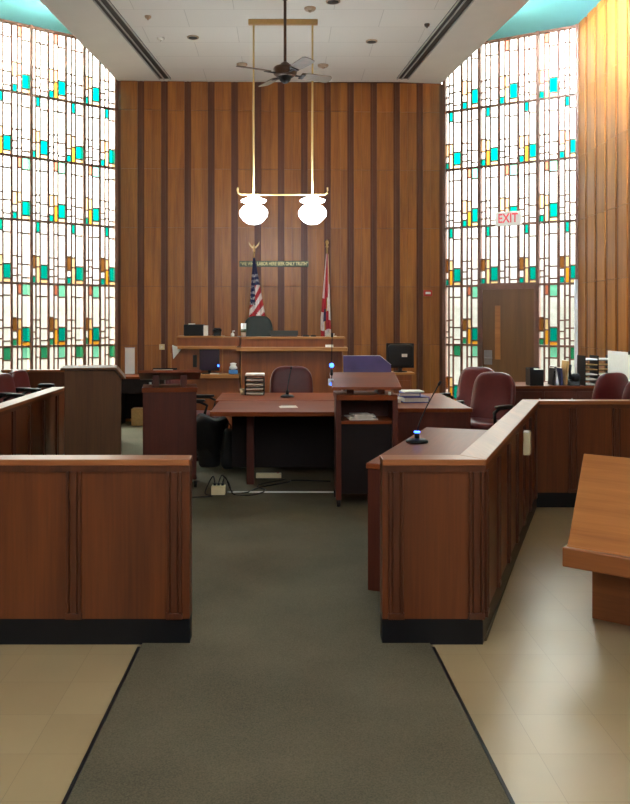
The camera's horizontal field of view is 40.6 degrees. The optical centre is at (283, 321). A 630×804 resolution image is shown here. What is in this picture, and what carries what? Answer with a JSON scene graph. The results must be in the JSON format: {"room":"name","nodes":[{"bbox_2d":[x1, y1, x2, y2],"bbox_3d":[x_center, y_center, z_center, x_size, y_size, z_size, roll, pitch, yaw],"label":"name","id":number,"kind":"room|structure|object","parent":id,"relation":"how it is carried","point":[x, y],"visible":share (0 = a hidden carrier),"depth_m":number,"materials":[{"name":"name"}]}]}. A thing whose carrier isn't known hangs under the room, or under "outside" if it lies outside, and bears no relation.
{"room":"courtroom","nodes":[
{"label":"courtroom","id":0,"kind":"room"},
{"bbox_2d":[118,81,441,420],"bbox_3d":[-0.048,-1.100,13.373,5.111,5.300,0.174,0,0,-2],"label":"wall","id":1,"kind":"structure","parent":0,"point":[185,149],"depth_m":13.29,"materials":[{"name":"wood"}]},
{"bbox_2d":[125,347,134,373],"bbox_3d":[-2.394,0.599,13.198,0.160,0.412,0.018,0,0,0],"label":"notice","id":2,"kind":"object","parent":1,"relation":"attached to","point":[129,351],"visible":1,"depth_m":13.19,"materials":[{"name":"paper"}]},
{"bbox_2d":[159,344,164,349],"bbox_3d":[-1.898,0.387,13.214,0.084,0.085,0.022,0,0,0],"label":"wall switch","id":3,"kind":"object","parent":1,"relation":"attached to","point":[161,346],"visible":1,"depth_m":13.21,"materials":[{"name":"beige plastic"}]},
{"bbox_2d":[239,261,308,266],"bbox_3d":[-0.156,-0.907,13.267,1.080,0.092,0.023,0,0,0],"label":"sign","id":4,"kind":"object","parent":1,"relation":"attached to","point":[241,263],"visible":0.93,"depth_m":13.26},
{"bbox_2d":[423,290,431,295],"bbox_3d":[2.258,-0.454,13.340,0.130,0.095,0.062,0,0,0],"label":"fire alarm","id":5,"kind":"object","parent":1,"relation":"attached to","point":[425,292],"visible":1,"depth_m":13.32,"materials":[{"name":"red plastic"}]},
{"bbox_2d":[39,0,529,83],"bbox_3d":[-0.132,-3.800,4.144,7.887,0.100,18.500,0,0,0],"label":"ceiling","id":6,"kind":"structure","parent":0,"point":[342,31],"depth_m":11.17,"materials":[{"name":"paint"}]},
{"bbox_2d":[92,0,170,79],"bbox_3d":[-2.300,-3.735,8.030,0.179,0.030,10.121,0,0,5],"label":"ceiling vent","id":7,"kind":"object","parent":6,"relation":"in","point":[107,8],"visible":1,"depth_m":11.13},
{"bbox_2d":[187,35,198,39],"bbox_3d":[-1.197,-3.742,11.184,0.156,0.016,0.156,0,0,0],"label":"recessed light","id":8,"kind":"object","parent":6,"relation":"in","point":[191,37],"visible":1,"depth_m":11.16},
{"bbox_2d":[236,62,247,65],"bbox_3d":[-0.611,-3.726,12.355,0.160,0.056,0.160,0,0,0],"label":"smoke detector","id":9,"kind":"object","parent":6,"relation":"attached to","point":[239,63],"visible":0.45,"depth_m":12.30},
{"bbox_2d":[237,19,328,223],"bbox_3d":[-0.017,-2.481,10.550,1.142,2.538,0.348,0,0,0],"label":"pendant lamp","id":10,"kind":"object","parent":6,"relation":"hanging from","point":[253,212],"visible":1,"depth_m":10.51,"materials":[{"name":"glass"}]},
{"bbox_2d":[236,0,331,86],"bbox_3d":[0.012,-3.230,9.660,0.911,1.040,0.911,0,0,18],"label":"ceiling fan","id":11,"kind":"object","parent":6,"relation":"hanging from","point":[283,72],"visible":1,"depth_m":9.62,"materials":[{"name":"brown metal"}]},
{"bbox_2d":[304,6,315,12],"bbox_3d":[0.310,-3.726,10.151,0.140,0.056,0.140,0,0,0],"label":"smoke detector","id":12,"kind":"object","parent":6,"relation":"attached to","point":[309,9],"visible":1,"depth_m":10.12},
{"bbox_2d":[318,63,327,68],"bbox_3d":[0.569,-3.726,12.403,0.160,0.056,0.160,0,0,0],"label":"smoke detector","id":13,"kind":"object","parent":6,"relation":"attached to","point":[322,65],"visible":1,"depth_m":12.36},
{"bbox_2d":[326,0,339,4],"bbox_3d":[0.572,-3.742,9.930,0.170,0.016,0.170,0,0,0],"label":"recessed light","id":14,"kind":"object","parent":6,"relation":"in","point":[331,2],"visible":1,"depth_m":9.94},
{"bbox_2d":[366,39,376,43],"bbox_3d":[1.168,-3.742,11.343,0.156,0.016,0.156,0,0,0],"label":"recessed light","id":15,"kind":"object","parent":6,"relation":"in","point":[369,41],"visible":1,"depth_m":11.32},
{"bbox_2d":[397,0,474,79],"bbox_3d":[2.283,-3.735,8.030,0.179,0.030,10.119,0,0,-5],"label":"ceiling vent","id":16,"kind":"object","parent":6,"relation":"in","point":[459,8],"visible":1,"depth_m":11.13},
{"bbox_2d":[0,0,600,40],"bbox_3d":[0.080,-4.370,4.180,8.680,0.120,18.760,0,0,0],"label":"ceiling","id":17,"kind":"structure","parent":0,"point":[536,15],"depth_m":11.95,"materials":[{"name":"teal paint"}]},
{"bbox_2d":[0,507,629,803],"bbox_3d":[0.000,1.650,4.500,8.800,0.200,19.000,0,0,0],"label":"floor","id":18,"kind":"structure","parent":0,"point":[547,691],"depth_m":3.53,"materials":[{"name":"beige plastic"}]},
{"bbox_2d":[61,647,139,803],"bbox_3d":[-0.748,1.544,-0.485,0.014,0.011,9.031,0,0,1],"label":"trim","id":19,"kind":"structure","parent":18,"relation":"on","point":[92,743],"depth_m":3.19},
{"bbox_2d":[66,421,513,803],"bbox_3d":[0.060,1.546,4.190,8.320,0.008,18.380,0,0,0],"label":"carpet","id":20,"kind":"object","parent":18,"relation":"on","point":[286,688],"visible":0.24,"depth_m":3.55,"materials":[{"name":"carpet"}]},
{"bbox_2d":[0,387,63,454],"bbox_3d":[-2.311,1.113,6.624,0.148,0.858,4.651,0,0,-1],"label":"rail","id":21,"kind":"object","parent":20,"relation":"on","point":[33,423],"visible":0.48,"depth_m":7.78,"materials":[{"name":"wood"}]},
{"bbox_2d":[1,369,64,389],"bbox_3d":[-2.875,1.077,10.935,1.490,0.930,0.130,0,0,0],"label":"wall","id":22,"kind":"structure","parent":20,"relation":"on","point":[36,376],"depth_m":10.90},
{"bbox_2d":[60,365,125,454],"bbox_3d":[-1.853,0.988,8.302,0.604,1.108,0.500,0,0,-10],"label":"lectern","id":23,"kind":"object","parent":20,"relation":"on","point":[92,393],"visible":0.84,"depth_m":8.09,"materials":[{"name":"brown wood"}]},
{"bbox_2d":[0,455,192,644],"bbox_3d":[-2.266,1.104,4.136,3.628,0.892,0.148,0,0,0],"label":"partition wall","id":24,"kind":"structure","parent":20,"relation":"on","point":[95,549],"depth_m":4.08,"materials":[{"name":"wood"}]},
{"bbox_2d":[131,407,142,425],"bbox_3d":[-2.150,1.416,12.780,0.244,0.252,0.280,0,0,0],"label":"cardboard box","id":25,"kind":"object","parent":20,"relation":"on","point":[136,412],"visible":0.56,"depth_m":12.64,"materials":[{"name":"beige cardboard"}]},
{"bbox_2d":[121,374,164,423],"bbox_3d":[-2.015,1.175,12.850,0.970,0.735,0.600,0,0,0],"label":"desk","id":26,"kind":"object","parent":20,"relation":"on","point":[131,387],"visible":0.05,"depth_m":12.82,"materials":[{"name":"brown wood"}]},
{"bbox_2d":[138,370,200,487],"bbox_3d":[-1.085,0.993,8.083,0.576,1.096,0.466,0,0,-7],"label":"lectern","id":27,"kind":"object","parent":20,"relation":"on","point":[169,410],"visible":0.77,"depth_m":7.88,"materials":[{"name":"brown wood"}]},
{"bbox_2d":[153,368,176,369],"bbox_3d":[-1.120,0.463,8.012,0.225,0.071,0.240,0,0,-7],"label":"folder","id":28,"kind":"object","parent":27,"relation":"on","point":[153,368],"visible":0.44,"depth_m":7.89,"materials":[{"name":"paper"}]},
{"bbox_2d":[165,380,219,460],"bbox_3d":[-1.021,1.039,9.700,0.640,1.004,0.670,0,0,5],"label":"office chair","id":29,"kind":"object","parent":20,"relation":"on","point":[210,396],"visible":0.2,"depth_m":9.58,"materials":[{"name":"black plastic"}]},
{"bbox_2d":[192,476,214,497],"bbox_3d":[-0.823,1.466,7.553,0.435,0.164,0.215,0,0,-10],"label":"power cable","id":30,"kind":"object","parent":20,"relation":"on","point":[212,476],"visible":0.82,"depth_m":7.58,"materials":[{"name":"black plastic"}]},
{"bbox_2d":[170,336,240,427],"bbox_3d":[-1.122,0.871,12.160,0.991,1.343,0.720,0,0,0],"label":"bench","id":31,"kind":"object","parent":20,"relation":"on","point":[187,358],"visible":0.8,"depth_m":12.10,"materials":[{"name":"brown wood"}]},
{"bbox_2d":[172,345,180,358],"bbox_3d":[-1.521,0.427,12.082,0.135,0.200,0.014,0,0,0],"label":"wedge","id":32,"kind":"object","parent":31,"relation":"attached to","point":[175,350],"visible":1,"depth_m":12.07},
{"bbox_2d":[184,323,207,335],"bbox_3d":[-1.271,0.110,12.280,0.330,0.178,0.260,0,0,0],"label":"case","id":33,"kind":"object","parent":31,"relation":"on","point":[190,329],"visible":1,"depth_m":12.15,"materials":[{"name":"black plastic"}]},
{"bbox_2d":[199,349,219,373],"bbox_3d":[-1.045,0.553,11.920,0.280,0.345,0.120,0,0,0],"label":"monitor","id":34,"kind":"object","parent":31,"relation":"on","point":[209,359],"visible":0.89,"depth_m":11.89,"materials":[{"name":"black plastic"}]},
{"bbox_2d":[213,328,221,335],"bbox_3d":[-0.960,0.142,12.221,0.133,0.115,0.158,0,0,0],"label":"desk phone","id":35,"kind":"object","parent":31,"relation":"on","point":[217,331],"visible":1,"depth_m":12.21,"materials":[{"name":"black plastic"}]},
{"bbox_2d":[200,373,239,377],"bbox_3d":[-0.918,0.754,11.950,0.584,0.057,0.300,0,0,0],"label":"shelf","id":36,"kind":"object","parent":31,"relation":"attached to","point":[221,375],"depth_m":11.80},
{"bbox_2d":[229,363,237,373],"bbox_3d":[-0.712,0.648,11.930,0.122,0.155,0.120,0,0,0],"label":"tissue box","id":37,"kind":"object","parent":31,"relation":"on","point":[233,366],"visible":1,"depth_m":11.90,"materials":[{"name":"cardboard"}]},
{"bbox_2d":[196,413,228,466],"bbox_3d":[-0.798,1.267,9.107,0.420,0.550,0.410,0,0,0],"label":"waste bin","id":38,"kind":"object","parent":20,"relation":"on","point":[209,430],"visible":0.86,"depth_m":8.98,"materials":[{"name":"plastic"}]},
{"bbox_2d":[211,483,225,494],"bbox_3d":[-0.587,1.493,7.620,0.124,0.098,0.100,0,0,0],"label":"outlet box","id":39,"kind":"object","parent":20,"relation":"on","point":[218,489],"visible":1,"depth_m":7.57,"materials":[{"name":"beige plastic"}]},
{"bbox_2d":[220,422,233,468],"bbox_3d":[-0.585,1.299,8.950,0.170,0.487,0.220,0,0,0],"label":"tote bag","id":40,"kind":"object","parent":20,"relation":"on","point":[226,448],"visible":0.77,"depth_m":8.85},
{"bbox_2d":[218,475,285,495],"bbox_3d":[-0.185,1.461,7.876,0.301,0.174,0.901,0,0,41],"label":"power cable","id":41,"kind":"object","parent":20,"relation":"on","point":[221,475],"visible":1,"depth_m":7.65,"materials":[{"name":"black plastic"}]},
{"bbox_2d":[256,472,280,477],"bbox_3d":[-0.151,1.517,8.420,0.250,0.050,0.060,0,0,0],"label":"power strip","id":42,"kind":"object","parent":20,"relation":"on","point":[258,475],"visible":1,"depth_m":8.39,"materials":[{"name":"beige plastic"}]},
{"bbox_2d":[215,393,333,403],"bbox_3d":[0.160,1.171,9.140,1.720,0.742,0.960,0,0,0],"label":"table","id":43,"kind":"object","parent":20,"relation":"on","point":[224,396],"visible":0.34,"depth_m":9.01,"materials":[{"name":"brown wood"}]},
{"bbox_2d":[244,373,264,394],"bbox_3d":[-0.324,0.686,9.440,0.220,0.228,0.300,0,0,0],"label":"tower","id":44,"kind":"object","parent":43,"relation":"on","point":[250,385],"visible":1,"depth_m":9.31,"materials":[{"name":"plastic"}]},
{"bbox_2d":[245,377,264,380],"bbox_3d":[-0.324,0.625,9.445,0.216,0.050,0.290,0,0,0],"label":"tray","id":45,"kind":"object","parent":44,"relation":"on","point":[248,379],"depth_m":9.30,"materials":[{"name":"plastic"}]},
{"bbox_2d":[245,381,264,385],"bbox_3d":[-0.324,0.675,9.440,0.216,0.050,0.300,0,0,0],"label":"tray","id":46,"kind":"object","parent":44,"relation":"on","point":[248,383],"depth_m":9.34,"materials":[{"name":"plastic"}]},
{"bbox_2d":[245,385,264,389],"bbox_3d":[-0.324,0.725,9.445,0.216,0.050,0.290,0,0,0],"label":"tray","id":47,"kind":"object","parent":44,"relation":"on","point":[249,387],"depth_m":9.31,"materials":[{"name":"plastic"}]},
{"bbox_2d":[245,390,264,394],"bbox_3d":[-0.324,0.775,9.440,0.216,0.050,0.300,0,0,0],"label":"tray","id":48,"kind":"object","parent":44,"relation":"on","point":[248,392],"depth_m":9.36,"materials":[{"name":"plastic"}]},
{"bbox_2d":[280,366,293,397],"bbox_3d":[0.035,0.634,9.050,0.150,0.331,0.150,0,0,0],"label":"microphone","id":49,"kind":"object","parent":43,"relation":"on","point":[287,395],"visible":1,"depth_m":9.03,"materials":[{"name":"black plastic"}]},
{"bbox_2d":[222,477,330,492],"bbox_3d":[-0.093,1.472,7.978,1.155,0.160,0.259,0,0,-35],"label":"power cable","id":50,"kind":"object","parent":20,"relation":"on","point":[224,477],"visible":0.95,"depth_m":8.06,"materials":[{"name":"black plastic"}]},
{"bbox_2d":[228,491,333,492],"bbox_3d":[0.160,1.538,7.700,1.340,0.007,0.044,0,0,0],"label":"cable cover","id":51,"kind":"object","parent":20,"relation":"on","point":[228,491],"visible":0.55,"depth_m":7.70,"materials":[{"name":"metal"}]},
{"bbox_2d":[270,366,312,392],"bbox_3d":[0.090,1.039,10.151,0.670,1.004,0.640,0,0,0],"label":"office chair","id":52,"kind":"object","parent":20,"relation":"on","point":[300,380],"visible":0.28,"depth_m":10.36,"materials":[{"name":"red leather"}]},
{"bbox_2d":[236,336,347,392],"bbox_3d":[0.113,0.875,12.085,1.554,1.333,0.430,0,0,0],"label":"bench","id":53,"kind":"object","parent":20,"relation":"on","point":[259,354],"visible":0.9,"depth_m":12.00,"materials":[{"name":"brown wood"}]},
{"bbox_2d":[241,323,245,336],"bbox_3d":[-0.580,0.114,12.200,0.083,0.190,0.083,0,0,0],"label":"water tumbler","id":54,"kind":"object","parent":53,"relation":"on","point":[243,325],"visible":1,"depth_m":12.17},
{"bbox_2d":[270,330,297,336],"bbox_3d":[0.000,0.167,12.282,0.410,0.085,0.264,0,0,0],"label":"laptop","id":55,"kind":"object","parent":53,"relation":"on","point":[274,333],"visible":1,"depth_m":12.35,"materials":[{"name":"black plastic"}]},
{"bbox_2d":[210,401,398,483],"bbox_3d":[0.180,1.171,8.090,1.680,0.742,1.060,0,0,0],"label":"table","id":56,"kind":"object","parent":20,"relation":"on","point":[264,434],"visible":0.59,"depth_m":8.49,"materials":[{"name":"brown wood"}]},
{"bbox_2d":[279,405,297,407],"bbox_3d":[0.038,0.798,8.010,0.165,0.004,0.180,0,0,-6],"label":"paper sheet","id":57,"kind":"object","parent":56,"relation":"on","point":[291,406],"visible":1,"depth_m":8.01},
{"bbox_2d":[329,372,401,506],"bbox_3d":[0.690,0.993,7.296,0.576,1.096,0.465,0,0,0],"label":"lectern","id":58,"kind":"object","parent":20,"relation":"on","point":[357,443],"visible":0.79,"depth_m":7.13,"materials":[{"name":"brown wood"}]},
{"bbox_2d":[328,333,333,385],"bbox_3d":[0.407,0.320,7.311,0.050,0.450,0.107,0,0,0],"label":"microphone","id":59,"kind":"object","parent":58,"relation":"attached to","point":[331,365],"visible":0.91,"depth_m":7.34,"materials":[{"name":"black plastic"}]},
{"bbox_2d":[344,413,377,419],"bbox_3d":[0.656,0.804,7.250,0.265,0.045,0.203,0,0,-6],"label":"pile","id":60,"kind":"object","parent":58,"relation":"on","point":[354,416],"visible":1,"depth_m":7.17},
{"bbox_2d":[341,416,391,423],"bbox_3d":[0.690,0.840,7.293,0.450,0.025,0.395,0,0,0],"label":"shelf","id":61,"kind":"object","parent":58,"relation":"attached to","point":[381,419],"depth_m":7.10,"materials":[{"name":"brown wood"}]},
{"bbox_2d":[341,355,390,390],"bbox_3d":[1.075,0.989,11.255,0.650,1.106,0.530,0,0,0],"label":"partition","id":62,"kind":"object","parent":20,"relation":"on","point":[351,363],"visible":0.16,"depth_m":11.04,"materials":[{"name":"fabric"}]},
{"bbox_2d":[391,371,414,392],"bbox_3d":[1.720,1.135,12.400,0.320,0.815,0.400,0,0,0],"label":"side table","id":63,"kind":"object","parent":20,"relation":"on","point":[404,378],"visible":0.35,"depth_m":12.23,"materials":[{"name":"brown wood"}]},
{"bbox_2d":[386,343,413,371],"bbox_3d":[1.690,0.517,12.360,0.400,0.420,0.200,0,0,0],"label":"monitor","id":64,"kind":"object","parent":63,"relation":"on","point":[399,355],"visible":0.91,"depth_m":12.31,"materials":[{"name":"black plastic"}]},
{"bbox_2d":[366,427,486,590],"bbox_3d":[1.063,1.176,5.608,0.600,0.732,1.780,0,0,21],"label":"desk","id":65,"kind":"object","parent":20,"relation":"on","point":[441,441],"visible":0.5,"depth_m":5.24,"materials":[{"name":"brown wood"}]},
{"bbox_2d":[406,381,441,443],"bbox_3d":[0.942,0.602,5.720,0.243,0.416,0.150,0,0,0],"label":"microphone","id":66,"kind":"object","parent":65,"relation":"on","point":[416,440],"visible":1,"depth_m":5.70,"materials":[{"name":"black plastic"}]},
{"bbox_2d":[395,393,472,443],"bbox_3d":[1.390,1.171,8.700,0.720,0.742,1.640,0,0,0],"label":"desk","id":67,"kind":"object","parent":20,"relation":"on","point":[442,411],"visible":0.41,"depth_m":7.90,"materials":[{"name":"brown wood"}]},
{"bbox_2d":[398,395,429,402],"bbox_3d":[1.300,0.771,8.549,0.260,0.058,0.280,0,0,-6],"label":"ring binder","id":68,"kind":"object","parent":67,"relation":"on","point":[423,399],"visible":0.79,"depth_m":8.42,"materials":[{"name":"paper"}]},
{"bbox_2d":[399,391,420,396],"bbox_3d":[1.265,0.722,8.571,0.210,0.040,0.260,0,0,7],"label":"ring binder","id":69,"kind":"object","parent":68,"relation":"on","point":[401,394],"visible":0.85,"depth_m":8.45,"materials":[{"name":"paper"}]},
{"bbox_2d":[400,390,423,392],"bbox_3d":[1.290,0.696,8.566,0.200,0.012,0.230,0,0,-3],"label":"pile","id":70,"kind":"object","parent":69,"relation":"on","point":[404,391],"visible":1,"depth_m":8.46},
{"bbox_2d":[440,367,493,406],"bbox_3d":[2.151,1.039,10.001,0.670,1.004,0.640,0,0,44],"label":"office chair","id":71,"kind":"object","parent":20,"relation":"on","point":[467,377],"visible":0.26,"depth_m":10.21,"materials":[{"name":"red leather"}]},
{"bbox_2d":[457,372,515,429],"bbox_3d":[2.071,1.039,8.951,0.640,1.004,0.670,0,0,-42],"label":"office chair","id":72,"kind":"object","parent":20,"relation":"on","point":[493,393],"visible":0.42,"depth_m":9.04,"materials":[{"name":"red leather"}]},
{"bbox_2d":[379,399,629,644],"bbox_3d":[1.898,1.104,6.037,4.789,0.892,1.531,0,0,-44],"label":"partition wall","id":73,"kind":"structure","parent":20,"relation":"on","point":[454,528],"depth_m":4.08,"materials":[{"name":"wood"}]},
{"bbox_2d":[523,430,530,454],"bbox_3d":[1.643,0.816,5.745,0.045,0.158,0.100,0,0,21],"label":"control box","id":74,"kind":"object","parent":73,"relation":"attached to","point":[526,433],"visible":1,"depth_m":5.70,"materials":[{"name":"beige plastic"}]},
{"bbox_2d":[514,382,593,405],"bbox_3d":[3.390,1.166,10.845,1.280,0.752,0.710,0,0,0],"label":"credenza","id":75,"kind":"object","parent":20,"relation":"on","point":[523,391],"visible":0.3,"depth_m":10.50,"materials":[{"name":"brown wood"}]},
{"bbox_2d":[526,367,543,385],"bbox_3d":[3.130,0.680,10.615,0.170,0.220,0.190,0,0,0],"label":"file holder","id":76,"kind":"object","parent":75,"relation":"on","point":[534,376],"visible":1,"depth_m":10.52,"materials":[{"name":"black plastic"}]},
{"bbox_2d":[548,365,556,384],"bbox_3d":[3.362,0.668,10.661,0.051,0.239,0.202,0,0,0],"label":"folder","id":77,"kind":"object","parent":75,"relation":"on","point":[551,377],"visible":1,"depth_m":10.62,"materials":[{"name":"black plastic"}]},
{"bbox_2d":[549,367,558,384],"bbox_3d":[3.388,0.671,10.661,0.063,0.233,0.202,0,0,0],"label":"folder","id":78,"kind":"object","parent":75,"relation":"on","point":[555,368],"visible":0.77,"depth_m":10.56,"materials":[{"name":"paper"}]},
{"bbox_2d":[557,367,562,384],"bbox_3d":[3.451,0.677,10.661,0.038,0.219,0.202,0,0,0],"label":"folder","id":79,"kind":"object","parent":75,"relation":"on","point":[559,369],"visible":0.65,"depth_m":10.57,"materials":[{"name":"plastic"}]},
{"bbox_2d":[561,360,568,384],"bbox_3d":[3.519,0.633,10.661,0.052,0.309,0.202,0,0,0],"label":"folder","id":80,"kind":"object","parent":75,"relation":"on","point":[565,363],"visible":0.77,"depth_m":10.59,"materials":[{"name":"cardboard"}]},
{"bbox_2d":[567,365,579,385],"bbox_3d":[3.606,0.660,10.600,0.145,0.259,0.179,0,0,0],"label":"desk phone","id":81,"kind":"object","parent":75,"relation":"on","point":[573,379],"visible":0.96,"depth_m":10.53,"materials":[{"name":"black plastic"}]},
{"bbox_2d":[577,355,598,385],"bbox_3d":[3.810,0.604,10.655,0.170,0.372,0.290,0,0,0],"label":"tower","id":82,"kind":"object","parent":75,"relation":"on","point":[581,360],"visible":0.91,"depth_m":10.57,"materials":[{"name":"black plastic"}]},
{"bbox_2d":[580,380,594,385],"bbox_3d":[3.810,0.759,10.655,0.170,0.062,0.290,0,0,0],"label":"tray","id":83,"kind":"object","parent":82,"relation":"on","point":[582,382],"depth_m":10.54,"materials":[{"name":"plastic"}]},
{"bbox_2d":[577,355,598,360],"bbox_3d":[3.810,0.449,10.655,0.170,0.062,0.290,0,0,0],"label":"tray","id":84,"kind":"object","parent":82,"relation":"on","point":[579,357],"depth_m":10.57,"materials":[{"name":"black plastic"}]},
{"bbox_2d":[577,360,598,365],"bbox_3d":[3.810,0.511,10.655,0.170,0.062,0.290,0,0,0],"label":"tray","id":85,"kind":"object","parent":82,"relation":"on","point":[579,362],"depth_m":10.54,"materials":[{"name":"plastic"}]},
{"bbox_2d":[577,365,598,370],"bbox_3d":[3.810,0.573,10.655,0.170,0.062,0.290,0,0,0],"label":"tray","id":86,"kind":"object","parent":82,"relation":"on","point":[579,367],"depth_m":10.54,"materials":[{"name":"plastic"}]},
{"bbox_2d":[577,370,598,375],"bbox_3d":[3.810,0.635,10.655,0.170,0.062,0.290,0,0,0],"label":"tray","id":87,"kind":"object","parent":82,"relation":"on","point":[581,372],"depth_m":10.54,"materials":[{"name":"plastic"}]},
{"bbox_2d":[580,375,598,380],"bbox_3d":[3.810,0.697,10.655,0.170,0.062,0.290,0,0,0],"label":"tray","id":88,"kind":"object","parent":82,"relation":"on","point":[582,377],"depth_m":10.52,"materials":[{"name":"plastic"}]},
{"bbox_2d":[590,355,607,383],"bbox_3d":[3.987,0.604,10.655,0.210,0.372,0.290,0,0,0],"label":"tower","id":89,"kind":"object","parent":75,"relation":"on","point":[605,359],"visible":0.41,"depth_m":10.63,"materials":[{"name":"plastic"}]},
{"bbox_2d":[590,355,607,360],"bbox_3d":[3.987,0.449,10.655,0.210,0.062,0.290,0,0,0],"label":"tray","id":90,"kind":"object","parent":89,"relation":"on","point":[591,356],"depth_m":10.57,"materials":[{"name":"black plastic"}]},
{"bbox_2d":[590,361,607,365],"bbox_3d":[3.987,0.511,10.655,0.210,0.062,0.290,0,0,0],"label":"tray","id":91,"kind":"object","parent":89,"relation":"on","point":[593,362],"depth_m":10.63,"materials":[{"name":"plastic"}]},
{"bbox_2d":[590,366,607,370],"bbox_3d":[3.987,0.573,10.655,0.210,0.062,0.290,0,0,0],"label":"tray","id":92,"kind":"object","parent":89,"relation":"on","point":[594,367],"depth_m":10.61,"materials":[{"name":"plastic"}]},
{"bbox_2d":[590,371,607,375],"bbox_3d":[3.987,0.635,10.655,0.210,0.062,0.290,0,0,0],"label":"tray","id":93,"kind":"object","parent":89,"relation":"on","point":[595,372],"depth_m":10.63,"materials":[{"name":"plastic"}]},
{"bbox_2d":[592,373,628,398],"bbox_3d":[3.361,1.039,9.249,0.670,1.004,0.640,0,0,-30],"label":"office chair","id":94,"kind":"object","parent":20,"relation":"on","point":[607,385],"visible":0.2,"depth_m":8.93,"materials":[{"name":"red leather"}]},
{"bbox_2d":[622,381,629,398],"bbox_3d":[3.361,1.039,8.399,0.670,1.004,0.640,0,0,-24],"label":"office chair","id":95,"kind":"object","parent":20,"relation":"on","point":[626,393],"visible":0.04,"depth_m":8.06,"materials":[{"name":"red leather"}]},
{"bbox_3d":[-3.250,1.481,7.675,1.600,0.122,6.150,0,0,0],"label":"platform","id":96,"kind":"object","parent":20,"relation":"on","visible":0},
{"bbox_2d":[3,393,24,401],"bbox_3d":[-2.737,0.985,8.350,0.632,0.869,0.670,0,0,8],"label":"chair","id":97,"kind":"object","parent":96,"relation":"on","point":[11,395],"visible":0.17,"depth_m":8.64,"materials":[{"name":"red leather"}]},
{"bbox_2d":[0,373,41,402],"bbox_3d":[-2.767,0.985,9.050,0.632,0.869,0.670,0,0,8],"label":"chair","id":98,"kind":"object","parent":96,"relation":"on","point":[7,385],"visible":0.33,"depth_m":9.13,"materials":[{"name":"red leather"}]},
{"bbox_2d":[8,370,54,394],"bbox_3d":[-2.817,0.985,9.750,0.632,0.869,0.670,0,0,8],"label":"chair","id":99,"kind":"object","parent":96,"relation":"on","point":[21,378],"visible":0.25,"depth_m":9.78,"materials":[{"name":"red leather"}]},
{"bbox_3d":[0.100,1.396,12.875,1.400,0.292,0.650,0,0,0],"label":"platform","id":100,"kind":"object","parent":20,"relation":"on","visible":0},
{"bbox_2d":[249,243,264,316],"bbox_3d":[-0.429,0.006,13.072,0.354,2.488,0.278,0,0,29],"label":"flag","id":101,"kind":"object","parent":100,"relation":"on","point":[256,302],"visible":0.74,"depth_m":13.05,"materials":[{"name":"multicoloured fabric"}]},
{"bbox_2d":[245,316,272,335],"bbox_3d":[-0.393,0.577,12.653,0.670,1.344,0.662,0,0,0],"label":"chair","id":102,"kind":"object","parent":100,"relation":"on","point":[255,325],"visible":0.1,"depth_m":12.88,"materials":[{"name":"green leather"}]},
{"bbox_2d":[321,240,330,335],"bbox_3d":[0.662,-0.010,13.090,0.280,2.520,0.280,0,0,0],"label":"flag","id":103,"kind":"object","parent":100,"relation":"on","point":[325,310],"visible":0.83,"depth_m":13.04,"materials":[{"name":"red fabric"}]},
{"bbox_2d":[432,647,514,803],"bbox_3d":[0.792,1.544,-0.485,0.013,0.011,9.032,0,0,-1],"label":"trim","id":104,"kind":"structure","parent":18,"relation":"on","point":[502,782],"depth_m":3.20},
{"bbox_2d":[562,454,629,625],"bbox_3d":[2.660,1.131,3.507,2.990,0.837,0.622,0,0,38],"label":"wooden pew","id":105,"kind":"object","parent":18,"relation":"on","point":[599,536],"visible":1,"depth_m":4.29,"materials":[{"name":"wood"}]},
{"bbox_2d":[279,82,434,83],"bbox_3d":[-0.046,-3.880,13.537,5.116,0.860,0.145,0,0,-2],"label":"wall header","id":106,"kind":"structure","parent":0,"point":[279,82],"depth_m":13.52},
{"bbox_2d":[442,24,578,400],"bbox_3d":[3.408,-1.380,12.880,2.077,5.860,0.170,0,0,32],"label":"window","id":107,"kind":"structure","parent":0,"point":[551,338],"depth_m":12.89,"materials":[{"name":"multicoloured glass"}]},
{"bbox_2d":[479,286,536,381],"bbox_3d":[3.382,0.500,12.839,0.890,2.100,0.146,0,0,32],"label":"door","id":108,"kind":"structure","parent":107,"relation":"attached to","point":[508,324],"depth_m":12.83,"materials":[{"name":"brown wood"}]},
{"bbox_2d":[495,306,499,359],"bbox_3d":[3.251,0.160,12.927,0.085,0.820,0.016,0,0,32],"label":"window","id":109,"kind":"structure","parent":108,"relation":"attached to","point":[497,308],"depth_m":12.92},
{"bbox_2d":[495,211,521,225],"bbox_3d":[3.381,-1.552,12.779,0.390,0.205,0.118,0,0,32],"label":"exit sign","id":110,"kind":"object","parent":107,"relation":"attached to","point":[509,218],"visible":1,"depth_m":12.73,"materials":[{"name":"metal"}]},
{"bbox_2d":[579,0,629,381],"bbox_3d":[4.333,-1.380,3.650,0.174,5.860,17.300,0,0,0],"label":"wall","id":111,"kind":"structure","parent":0,"point":[604,34],"depth_m":11.30,"materials":[{"name":"wood"}]},
{"bbox_2d":[574,279,577,372],"bbox_3d":[4.195,0.470,12.210,0.048,2.160,0.048,0,0,0],"label":"cable conduit","id":112,"kind":"object","parent":111,"relation":"attached to","point":[575,280],"visible":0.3,"depth_m":12.19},
{"bbox_2d":[608,351,629,380],"bbox_3d":[3.977,0.940,9.710,0.093,1.205,1.420,0,0,0],"label":"board","id":113,"kind":"object","parent":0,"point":[618,362],"visible":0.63,"depth_m":10.05,"materials":[{"name":"white plastic"}]},
{"bbox_3d":[-4.173,-1.380,3.500,0.174,5.860,17.000,0,0,0],"label":"wall","id":114,"kind":"structure","parent":0,"visible":0},
{"bbox_2d":[0,18,117,372],"bbox_3d":[-3.377,-1.380,12.637,1.941,5.860,0.170,0,0,-39],"label":"window","id":115,"kind":"structure","parent":114,"relation":"in","point":[24,338],"depth_m":12.62,"materials":[{"name":"multicoloured glass"}]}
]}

